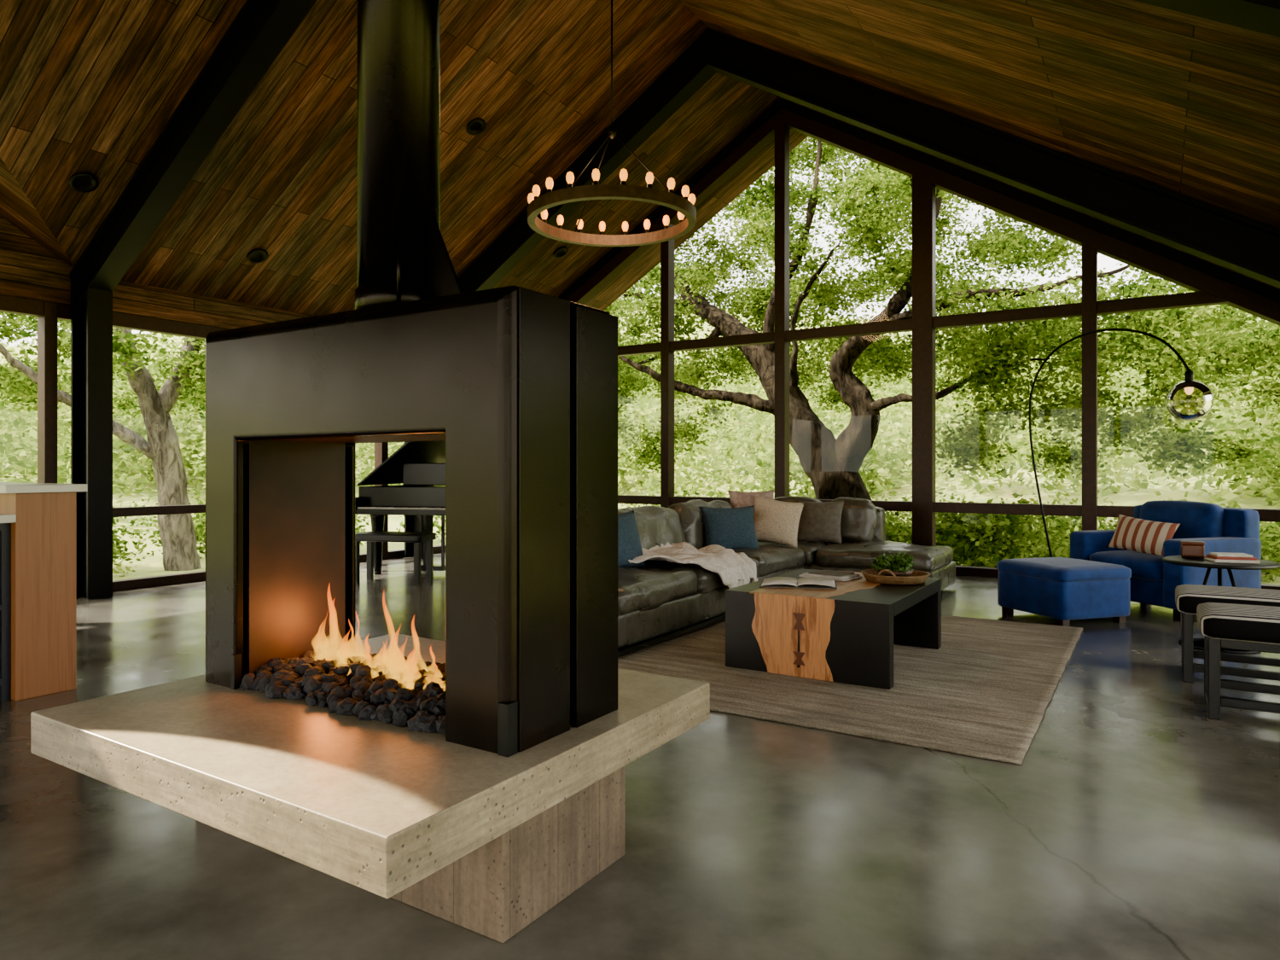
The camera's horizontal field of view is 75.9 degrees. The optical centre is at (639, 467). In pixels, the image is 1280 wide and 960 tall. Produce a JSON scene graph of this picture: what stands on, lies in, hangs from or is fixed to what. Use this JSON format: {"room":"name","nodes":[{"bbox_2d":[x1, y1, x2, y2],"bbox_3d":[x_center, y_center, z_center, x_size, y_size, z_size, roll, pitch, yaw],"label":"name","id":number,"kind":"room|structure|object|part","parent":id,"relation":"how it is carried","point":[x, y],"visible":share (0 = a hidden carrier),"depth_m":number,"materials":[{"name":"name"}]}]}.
{"room":"living room","nodes":[
{"label":"living room","id":0,"kind":"room"},
{"bbox_2d":[0,215,314,329],"bbox_3d":[-5.600,-2.925,6.599,0.110,2.950,13.200,0,0,32],"label":"ceiling","id":1,"kind":"structure","parent":0,"point":[28,270],"depth_m":7.70,"materials":[{"name":"brown wood"}]},
{"bbox_2d":[37,98,1279,589],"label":"gable window","id":2,"kind":"structure","parent":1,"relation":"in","point":[1211,285],"depth_m":8.94,"materials":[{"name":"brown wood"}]},
{"bbox_3d":[-5.569,-0.150,6.639,0.140,2.600,13.020,0,0,32],"label":"mullions","id":3,"kind":"part","parent":2,"relation":"part of","materials":[{"name":"black metal"}]},
{"bbox_2d":[0,294,445,591],"bbox_3d":[-5.574,-0.150,6.630,0.120,2.600,13.080,0,0,32],"label":"transom","id":4,"kind":"object","parent":2,"relation":"attached to","point":[13,305],"depth_m":7.90,"materials":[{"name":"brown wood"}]},
{"bbox_3d":[2.015,-2.735,9.721,9.550,3.330,0.180,0,0,32],"label":"rake trim","id":5,"kind":"part","parent":2,"relation":"part of","materials":[{"name":"brown wood"}]},
{"bbox_2d":[0,552,1279,959],"bbox_3d":[-1.515,1.225,4.115,10.050,0.150,13.850,0,0,32],"label":"floor","id":6,"kind":"structure","parent":0,"point":[1134,823],"depth_m":2.52,"materials":[{"name":"concrete"}]},
{"bbox_2d":[0,482,87,701],"bbox_3d":[-3.934,0.618,4.120,1.650,1.065,1.380,0,0,32],"label":"kitchen island","id":7,"kind":"object","parent":6,"relation":"on","point":[38,520],"visible":1,"depth_m":4.11,"materials":[{"name":"brown wood"}]},
{"bbox_2d":[0,513,16,523],"bbox_3d":[-4.011,0.250,3.990,1.560,0.040,1.079,0,0,32],"label":"island countertop","id":8,"kind":"structure","parent":7,"relation":"on","point":[4,518],"depth_m":4.00,"materials":[{"name":"white stone"}]},
{"bbox_2d":[30,0,709,942],"bbox_3d":[-0.770,-1.138,2.550,1.520,4.576,1.345,0,0,32],"label":"fireplace","id":9,"kind":"object","parent":6,"relation":"on","point":[474,779],"visible":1,"depth_m":2.24,"materials":[{"name":"metal"}]},
{"bbox_3d":[-0.718,-0.604,2.444,0.012,0.303,0.011,0,0,32],"label":"damper rod","id":10,"kind":"part","parent":9,"relation":"part of","materials":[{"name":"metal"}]},
{"bbox_3d":[-0.577,-0.619,2.461,0.180,0.333,0.012,0,0,32],"label":"gusset plate","id":11,"kind":"part","parent":9,"relation":"part of","materials":[{"name":"metal"}]},
{"bbox_3d":[-0.248,0.130,2.134,0.010,1.161,0.208,0,0,32],"label":"panel","id":12,"kind":"part","parent":9,"relation":"part of","materials":[{"name":"metal"}]},
{"bbox_3d":[-0.123,0.134,2.328,0.014,1.153,0.204,0,0,32],"label":"panel","id":13,"kind":"part","parent":9,"relation":"part of","materials":[{"name":"metal"}]},
{"bbox_2d":[355,530,436,586],"bbox_3d":[-2.463,0.900,8.193,0.760,0.500,0.360,0,0,12],"label":"piano bench","id":14,"kind":"object","parent":6,"relation":"on","point":[371,537],"visible":0.88,"depth_m":8.09,"materials":[{"name":"black paint"}]},
{"bbox_3d":[-2.463,0.690,8.193,0.760,0.080,0.360,0,0,12],"label":"seat","id":15,"kind":"part","parent":14,"relation":"part of","materials":[{"name":"black paint"}]},
{"bbox_2d":[355,441,445,575],"bbox_3d":[-2.108,0.209,9.369,1.492,1.882,1.960,0,0,12],"label":"grand piano","id":16,"kind":"object","parent":6,"relation":"on","point":[420,467],"visible":0.48,"depth_m":8.78,"materials":[{"name":"paint"}]},
{"bbox_3d":[-2.828,0.815,8.849,0.160,0.670,0.160,0,0,12],"label":"leg","id":17,"kind":"part","parent":16,"relation":"part of","materials":[{"name":"paint"}]},
{"bbox_3d":[-2.244,-0.269,9.485,1.480,0.020,1.790,-39,-8,10],"label":"lid","id":18,"kind":"part","parent":16,"relation":"part of","materials":[{"name":"paint"}]},
{"bbox_2d":[69,0,1279,599],"bbox_3d":[-1.033,-1.623,4.881,9.450,5.545,0.200,0,0,32],"label":"steel frame","id":19,"kind":"object","parent":6,"relation":"on","point":[261,29],"visible":0.97,"depth_m":6.80,"materials":[{"name":"black metal"}]},
{"bbox_2d":[617,498,955,649],"bbox_3d":[0.994,0.725,6.655,2.193,0.846,4.382,0,0,32],"label":"sectional sofa","id":20,"kind":"object","parent":6,"relation":"on","point":[661,597],"visible":0.46,"depth_m":6.81,"materials":[{"name":"grey leather"}]},
{"bbox_2d":[617,510,645,568],"bbox_3d":[-0.155,0.530,5.947,0.198,0.423,0.461,0,0,43],"label":"throw pillow","id":21,"kind":"object","parent":20,"relation":"on","point":[629,543],"visible":0.48,"depth_m":5.93,"materials":[{"name":"blue fabric"}]},
{"bbox_2d":[617,503,684,548],"bbox_3d":[0.043,0.543,6.703,0.338,0.482,1.014,0,0,32],"label":"cushion","id":22,"kind":"object","parent":20,"relation":"on","point":[659,525],"depth_m":6.67,"materials":[{"name":"grey leather"}]},
{"bbox_2d":[617,566,699,614],"bbox_3d":[-0.231,0.817,5.659,0.980,0.226,1.053,0,0,32],"label":"seat cushion","id":23,"kind":"object","parent":20,"relation":"on","point":[641,590],"depth_m":5.41,"materials":[{"name":"grey leather"}]},
{"bbox_2d":[628,541,757,588],"bbox_3d":[0.324,0.777,6.169,0.832,0.413,1.135,0,0,32],"label":"throw blanket","id":24,"kind":"object","parent":20,"relation":"on","point":[735,569],"visible":0.85,"depth_m":6.21,"materials":[{"name":"beige fabric"}]},
{"bbox_2d":[644,558,759,592],"bbox_3d":[0.316,0.817,6.531,0.974,0.232,1.051,0,0,32],"label":"seat cushion","id":25,"kind":"object","parent":20,"relation":"on","point":[710,581],"depth_m":6.06,"materials":[{"name":"grey leather"}]},
{"bbox_2d":[675,500,732,549],"bbox_3d":[0.593,0.548,7.570,0.316,0.473,1.022,0,0,32],"label":"cushion","id":26,"kind":"object","parent":20,"relation":"on","point":[694,529],"depth_m":7.21,"materials":[{"name":"grey leather"}]},
{"bbox_2d":[698,505,759,548],"bbox_3d":[0.803,0.550,7.318,0.548,0.414,0.226,0,0,-14],"label":"throw pillow","id":27,"kind":"object","parent":20,"relation":"on","point":[726,527],"visible":0.91,"depth_m":7.25,"materials":[{"name":"blue fabric"}]},
{"bbox_2d":[727,489,773,511],"bbox_3d":[1.107,0.430,7.989,0.504,0.423,0.193,0,0,-16],"label":"throw pillow","id":28,"kind":"object","parent":20,"relation":"on","point":[738,499],"visible":0.31,"depth_m":7.95,"materials":[{"name":"fabric"}]},
{"bbox_2d":[732,544,805,577],"bbox_3d":[0.864,0.817,7.405,0.974,0.224,1.061,0,0,32],"label":"seat cushion","id":29,"kind":"object","parent":20,"relation":"on","point":[772,560],"depth_m":7.17,"materials":[{"name":"grey leather"}]},
{"bbox_2d":[753,494,804,546],"bbox_3d":[1.282,0.510,7.760,0.538,0.495,0.224,0,0,13],"label":"throw pillow","id":30,"kind":"object","parent":20,"relation":"on","point":[776,521],"visible":0.93,"depth_m":7.69,"materials":[{"name":"beige fabric"}]},
{"bbox_2d":[757,539,833,564],"bbox_3d":[1.415,0.813,8.232,1.053,0.228,1.015,0,0,32],"label":"seat cushion","id":31,"kind":"object","parent":20,"relation":"on","point":[811,549],"depth_m":7.71,"materials":[{"name":"grey leather"}]},
{"bbox_2d":[776,498,820,502],"bbox_3d":[1.614,0.551,8.474,0.618,0.465,0.299,0,0,32],"label":"cushion","id":32,"kind":"object","parent":20,"relation":"on","point":[793,500],"depth_m":8.45,"materials":[{"name":"grey leather"}]},
{"bbox_2d":[797,500,843,542],"bbox_3d":[1.760,0.530,8.050,0.460,0.418,0.205,0,0,24],"label":"throw pillow","id":33,"kind":"object","parent":20,"relation":"on","point":[818,521],"visible":0.95,"depth_m":7.98,"materials":[{"name":"grey fabric"}]},
{"bbox_2d":[833,499,879,543],"bbox_3d":[2.097,0.548,8.183,0.557,0.468,0.298,0,0,32],"label":"cushion","id":34,"kind":"object","parent":20,"relation":"on","point":[860,518],"depth_m":8.03,"materials":[{"name":"grey leather"}]},
{"bbox_2d":[814,541,954,572],"bbox_3d":[2.292,0.816,7.678,1.086,0.220,1.008,0,0,32],"label":"seat cushion","id":35,"kind":"object","parent":20,"relation":"on","point":[858,556],"depth_m":7.40,"materials":[{"name":"grey leather"}]},
{"bbox_2d":[404,28,1279,558],"bbox_3d":[1.003,-1.623,8.114,9.450,5.545,0.200,0,0,32],"label":"steel frame","id":36,"kind":"object","parent":6,"relation":"on","point":[1237,243],"visible":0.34,"depth_m":7.21,"materials":[{"name":"black metal"}]},
{"bbox_2d":[617,615,1082,764],"bbox_3d":[1.343,1.142,5.102,2.282,0.014,3.140,0,0,32],"label":"area rug","id":37,"kind":"object","parent":6,"relation":"on","point":[989,686],"visible":0.57,"depth_m":4.24,"materials":[{"name":"fabric"}]},
{"bbox_2d":[725,568,941,689],"bbox_3d":[1.192,0.915,4.933,0.933,0.438,1.181,0,0,32],"label":"coffee table","id":38,"kind":"object","parent":37,"relation":"on","point":[848,633],"visible":0.87,"depth_m":4.48,"materials":[{"name":"black paint"}]},
{"bbox_2d":[759,576,837,589],"bbox_3d":[0.939,0.679,4.869,0.440,0.029,0.300,0,0,12],"label":"open book","id":39,"kind":"object","parent":38,"relation":"on","point":[778,582],"visible":1,"depth_m":4.79,"materials":[{"name":"paper"}]},
{"bbox_2d":[799,570,861,581],"bbox_3d":[1.201,0.678,5.194,0.320,0.032,0.230,0,0,44],"label":"magazine stack","id":40,"kind":"object","parent":38,"relation":"on","point":[835,575],"visible":1,"depth_m":5.12,"materials":[{"name":"paper"}]},
{"bbox_2d":[802,572,859,579],"bbox_3d":[1.205,0.675,5.183,0.280,0.011,0.220,0,0,44],"label":"magazine","id":41,"kind":"object","parent":40,"relation":"on","point":[826,575],"depth_m":5.12,"materials":[{"name":"paper"}]},
{"bbox_2d":[799,574,861,581],"bbox_3d":[1.205,0.688,5.197,0.320,0.012,0.220,0,0,44],"label":"magazine","id":42,"kind":"object","parent":40,"relation":"on","point":[835,577],"depth_m":5.09,"materials":[{"name":"paper"}]},
{"bbox_2d":[808,570,854,576],"bbox_3d":[1.208,0.665,5.187,0.220,0.007,0.190,0,0,44],"label":"magazine","id":43,"kind":"object","parent":40,"relation":"on","point":[821,573],"depth_m":5.16,"materials":[{"name":"grey paper"}]},
{"bbox_2d":[861,567,930,584],"bbox_3d":[1.567,0.648,5.040,0.410,0.092,0.414,0,0,32],"label":"woven tray","id":44,"kind":"object","parent":38,"relation":"on","point":[917,577],"visible":0.6,"depth_m":4.89,"materials":[{"name":"wicker"}]},
{"bbox_3d":[1.464,0.627,4.877,0.112,0.050,0.028,0,0,32],"label":"handle","id":45,"kind":"part","parent":44,"relation":"part of","materials":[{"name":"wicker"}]},
{"bbox_2d":[871,550,916,576],"bbox_3d":[1.565,0.596,5.060,0.263,0.168,0.274,0,0,32],"label":"potted succulent","id":46,"kind":"object","parent":44,"relation":"on","point":[900,565],"visible":0.98,"depth_m":4.98,"materials":[{"name":"plant"}]},
{"bbox_2d":[878,568,913,576],"bbox_3d":[1.577,0.652,5.057,0.210,0.055,0.210,0,0,32],"label":"bowl","id":47,"kind":"object","parent":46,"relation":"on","point":[903,572],"depth_m":4.97,"materials":[{"name":"metal"}]},
{"bbox_2d":[996,557,1131,626],"bbox_3d":[3.248,0.932,6.321,0.670,0.435,0.710,0,0,-17],"label":"ottoman","id":48,"kind":"object","parent":6,"relation":"on","point":[1064,590],"visible":1,"depth_m":6.05,"materials":[{"name":"blue fabric"}]},
{"bbox_2d":[996,557,1131,581],"bbox_3d":[3.248,0.780,6.321,0.670,0.130,0.710,0,0,-17],"label":"cushion","id":49,"kind":"object","parent":48,"relation":"on","point":[1040,569],"depth_m":6.08,"materials":[{"name":"blue fabric"}]},
{"bbox_2d":[1028,328,1213,557],"bbox_3d":[4.179,-0.034,7.219,0.403,2.368,1.582,0,0,-23],"label":"arc floor lamp","id":50,"kind":"object","parent":6,"relation":"on","point":[1189,384],"visible":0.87,"depth_m":6.68,"materials":[{"name":"black metal"}]},
{"bbox_2d":[1184,368,1193,380],"bbox_3d":[4.449,-0.745,6.652,0.060,0.110,0.060,0,0,32],"label":"socket","id":51,"kind":"object","parent":50,"relation":"attached to","point":[1189,375],"depth_m":6.63,"materials":[{"name":"black paint"}]},
{"bbox_3d":[4.449,-0.542,6.652,0.329,0.326,0.329,0,0,32],"label":"glass globe","id":52,"kind":"part","parent":50,"relation":"part of"},
{"bbox_3d":[4.449,-0.645,6.652,0.064,0.110,0.064,0,0,32],"label":"bulb","id":53,"kind":"part","parent":50,"relation":"part of","materials":[{"name":"white glass"}]},
{"bbox_2d":[1070,500,1261,621],"bbox_3d":[4.250,0.710,6.687,0.890,0.879,1.050,0,0,-19],"label":"armchair","id":54,"kind":"object","parent":6,"relation":"on","point":[1154,581],"visible":0.58,"depth_m":6.39,"materials":[{"name":"blue fabric"}]},
{"bbox_3d":[4.096,0.805,7.089,0.840,0.530,0.190,0,0,-19],"label":"arm","id":55,"kind":"part","parent":54,"relation":"part of","materials":[{"name":"blue fabric"}]},
{"bbox_2d":[1089,549,1163,581],"bbox_3d":[4.170,0.779,6.660,0.721,0.209,0.681,0,0,-19],"label":"seat cushion","id":56,"kind":"object","parent":54,"relation":"on","point":[1145,567],"depth_m":6.45,"materials":[{"name":"blue fabric"}]},
{"bbox_2d":[1106,513,1180,555],"bbox_3d":[4.051,0.550,6.620,0.173,0.329,0.527,0,0,-28],"label":"lumbar pillow","id":57,"kind":"object","parent":54,"relation":"on","point":[1131,533],"visible":0.91,"depth_m":6.57,"materials":[{"name":"fabric"}]},
{"bbox_2d":[1139,500,1224,539],"bbox_3d":[4.435,0.504,6.751,0.247,0.466,0.674,0,0,-19],"label":"cushion","id":58,"kind":"object","parent":54,"relation":"on","point":[1195,520],"depth_m":6.59,"materials":[{"name":"blue fabric"}]},
{"bbox_3d":[4.377,0.805,6.276,0.840,0.530,0.190,0,0,-19],"label":"arm","id":59,"kind":"part","parent":54,"relation":"part of","materials":[{"name":"blue fabric"}]},
{"bbox_2d":[1162,555,1279,653],"bbox_3d":[3.725,0.874,5.277,0.620,0.558,0.620,0,0,32],"label":"side table","id":60,"kind":"object","parent":6,"relation":"on","point":[1177,560],"visible":0.55,"depth_m":5.15,"materials":[{"name":"black paint"}]},
{"bbox_2d":[1180,540,1205,558],"bbox_3d":[3.660,0.539,5.436,0.135,0.102,0.105,0,0,32],"label":"box","id":61,"kind":"object","parent":60,"relation":"on","point":[1189,549],"visible":1,"depth_m":5.39,"materials":[{"name":"brown leather"}]},
{"bbox_3d":[3.660,0.498,5.436,0.135,0.020,0.105,0,0,32],"label":"lid","id":62,"kind":"part","parent":61,"relation":"part of","materials":[{"name":"brown wood"}]},
{"bbox_3d":[3.669,0.885,5.389,0.022,0.536,0.170,0,0,-26],"label":"leg","id":63,"kind":"part","parent":60,"relation":"part of","materials":[{"name":"black paint"}]},
{"bbox_3d":[3.656,0.885,5.173,0.022,0.536,0.170,0,0,34],"label":"leg","id":64,"kind":"part","parent":60,"relation":"part of","materials":[{"name":"black paint"}]},
{"bbox_3d":[3.849,0.885,5.269,0.170,0.536,0.022,0,0,4],"label":"leg","id":65,"kind":"part","parent":60,"relation":"part of","materials":[{"name":"black paint"}]},
{"bbox_2d":[1204,552,1260,564],"bbox_3d":[3.738,0.568,5.186,0.240,0.050,0.180,0,0,17],"label":"book stack","id":66,"kind":"object","parent":60,"relation":"on","point":[1213,556],"visible":1,"depth_m":5.12,"materials":[{"name":"paper"}]},
{"bbox_2d":[1209,552,1252,557],"bbox_3d":[3.733,0.550,5.187,0.190,0.015,0.140,0,0,17],"label":"book","id":67,"kind":"object","parent":66,"relation":"on","point":[1212,554],"depth_m":5.15,"materials":[{"name":"paper"}]},
{"bbox_2d":[1206,554,1257,560],"bbox_3d":[3.739,0.567,5.188,0.220,0.015,0.165,0,0,17],"label":"book","id":68,"kind":"object","parent":66,"relation":"on","point":[1210,557],"depth_m":5.12,"materials":[{"name":"paper"}]},
{"bbox_2d":[1204,556,1260,564],"bbox_3d":[3.738,0.584,5.186,0.240,0.018,0.180,0,0,17],"label":"book","id":69,"kind":"object","parent":66,"relation":"on","point":[1215,559],"depth_m":5.11,"materials":[{"name":"paper"}]},
{"bbox_2d":[1175,584,1279,682],"bbox_3d":[3.264,0.906,4.432,0.628,0.487,0.488,0,0,32],"label":"upholstered stool","id":70,"kind":"object","parent":6,"relation":"on","point":[1188,597],"visible":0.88,"depth_m":4.39,"materials":[{"name":"fabric"}]},
{"bbox_3d":[3.264,0.726,4.432,0.628,0.126,0.488,0,0,32],"label":"seat","id":71,"kind":"part","parent":70,"relation":"part of","materials":[{"name":"fabric"}]},
{"bbox_3d":[3.264,0.965,4.432,0.560,0.370,0.420,0,0,32],"label":"frame","id":72,"kind":"part","parent":70,"relation":"part of","materials":[{"name":"black paint"}]},
{"bbox_2d":[1196,602,1279,719],"bbox_3d":[2.959,0.906,3.797,0.628,0.487,0.488,0,0,32],"label":"upholstered stool","id":73,"kind":"object","parent":6,"relation":"on","point":[1256,628],"visible":1,"depth_m":3.74,"materials":[{"name":"fabric"}]},
{"bbox_3d":[2.959,0.726,3.797,0.628,0.126,0.488,0,0,32],"label":"seat","id":74,"kind":"part","parent":73,"relation":"part of","materials":[{"name":"fabric"}]},
{"bbox_3d":[2.959,0.965,3.797,0.560,0.370,0.420,0,0,32],"label":"frame","id":75,"kind":"part","parent":73,"relation":"part of","materials":[{"name":"black paint"}]},
{"bbox_2d":[0,0,1279,315],"bbox_3d":[-1.262,-2.735,4.517,10.450,3.330,14.300,0,0,32],"label":"ceiling","id":76,"kind":"structure","parent":0,"point":[1186,105],"depth_m":6.73,"materials":[{"name":"brown wood"}]},
{"bbox_2d":[69,172,98,191],"bbox_3d":[-4.467,-2.290,6.595,0.179,0.117,0.200,0,0,38],"label":"recessed light","id":77,"kind":"object","parent":76,"relation":"in","point":[82,182],"visible":1,"depth_m":6.60,"materials":[{"name":"black paint"}]},
{"bbox_2d":[246,249,268,263],"bbox_3d":[-3.815,-2.110,8.193,0.179,0.117,0.200,0,0,38],"label":"recessed light","id":78,"kind":"object","parent":76,"relation":"in","point":[256,256],"visible":1,"depth_m":8.20,"materials":[{"name":"black paint"}]},
{"bbox_2d":[465,117,486,135],"bbox_3d":[-1.589,-3.310,7.973,0.179,0.117,0.200,0,0,38],"label":"recessed light","id":79,"kind":"object","parent":76,"relation":"in","point":[476,126],"visible":1,"depth_m":7.98,"materials":[{"name":"black paint"}]},
{"bbox_2d":[553,246,568,257],"bbox_3d":[-1.019,-2.770,10.568,0.179,0.117,0.200,0,0,38],"label":"recessed light","id":80,"kind":"object","parent":76,"relation":"in","point":[562,251],"visible":1,"depth_m":10.57,"materials":[{"name":"black paint"}]},
{"bbox_2d":[526,0,696,246],"bbox_3d":[-0.231,-3.192,6.764,1.388,2.375,1.388,0,0,32],"label":"ring chandelier","id":81,"kind":"object","parent":76,"relation":"hanging from","point":[538,204],"visible":1,"depth_m":6.54,"materials":[{"name":"metal"}]},
{"bbox_3d":[-0.386,-2.430,6.472,0.012,0.688,0.669,0,0,28],"label":"chain","id":82,"kind":"part","parent":81,"relation":"part of","materials":[{"name":"black paint"}]},
{"bbox_3d":[-0.407,-2.430,7.043,0.012,0.688,0.669,0,0,-32],"label":"chain","id":83,"kind":"part","parent":81,"relation":"part of","materials":[{"name":"black paint"}]},
{"bbox_3d":[0.098,-2.430,6.776,0.669,0.688,0.012,0,0,-2],"label":"chain","id":84,"kind":"part","parent":81,"relation":"part of","materials":[{"name":"black paint"}]},
{"label":"outside","id":85,"kind":"structure","parent":0,"visible":0},
{"bbox_2d":[0,298,1279,584],"bbox_3d":[10.189,-11.885,34.946,120.000,26.971,130.000,0,0,32],"label":"ground","id":86,"kind":"structure","parent":85,"point":[1125,497],"depth_m":19.96,"materials":[{"name":"green plant"}]},
{"bbox_2d":[0,312,205,570],"bbox_3d":[-10.972,-1.938,11.105,7.168,7.856,14.269,0,0,32],"label":"oak tree","id":87,"kind":"object","parent":86,"relation":"on","point":[180,551],"visible":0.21,"depth_m":12.63,"materials":[{"name":"green plant"}]},
{"bbox_2d":[0,318,1279,509],"bbox_3d":[3.251,-3.956,20.175,72.214,11.245,58.852,0,0,32],"label":"hillside trees","id":88,"kind":"object","parent":86,"relation":"on","point":[895,422],"visible":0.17,"depth_m":22.02,"materials":[{"name":"green plant"}]},
{"bbox_2d":[112,484,1279,582],"bbox_3d":[-3.156,1.105,14.062,30.302,1.729,14.241,0,0,-13],"label":"shrubs","id":89,"kind":"object","parent":86,"relation":"on","point":[985,540],"visible":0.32,"depth_m":11.13,"materials":[{"name":"green plant"}]},
{"bbox_2d":[604,136,1279,542],"bbox_3d":[3.741,-3.172,14.564,15.357,10.099,7.442,0,0,32],"label":"oak tree","id":90,"kind":"object","parent":86,"relation":"on","point":[831,466],"visible":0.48,"depth_m":12.49,"materials":[{"name":"green plant"}]}
]}

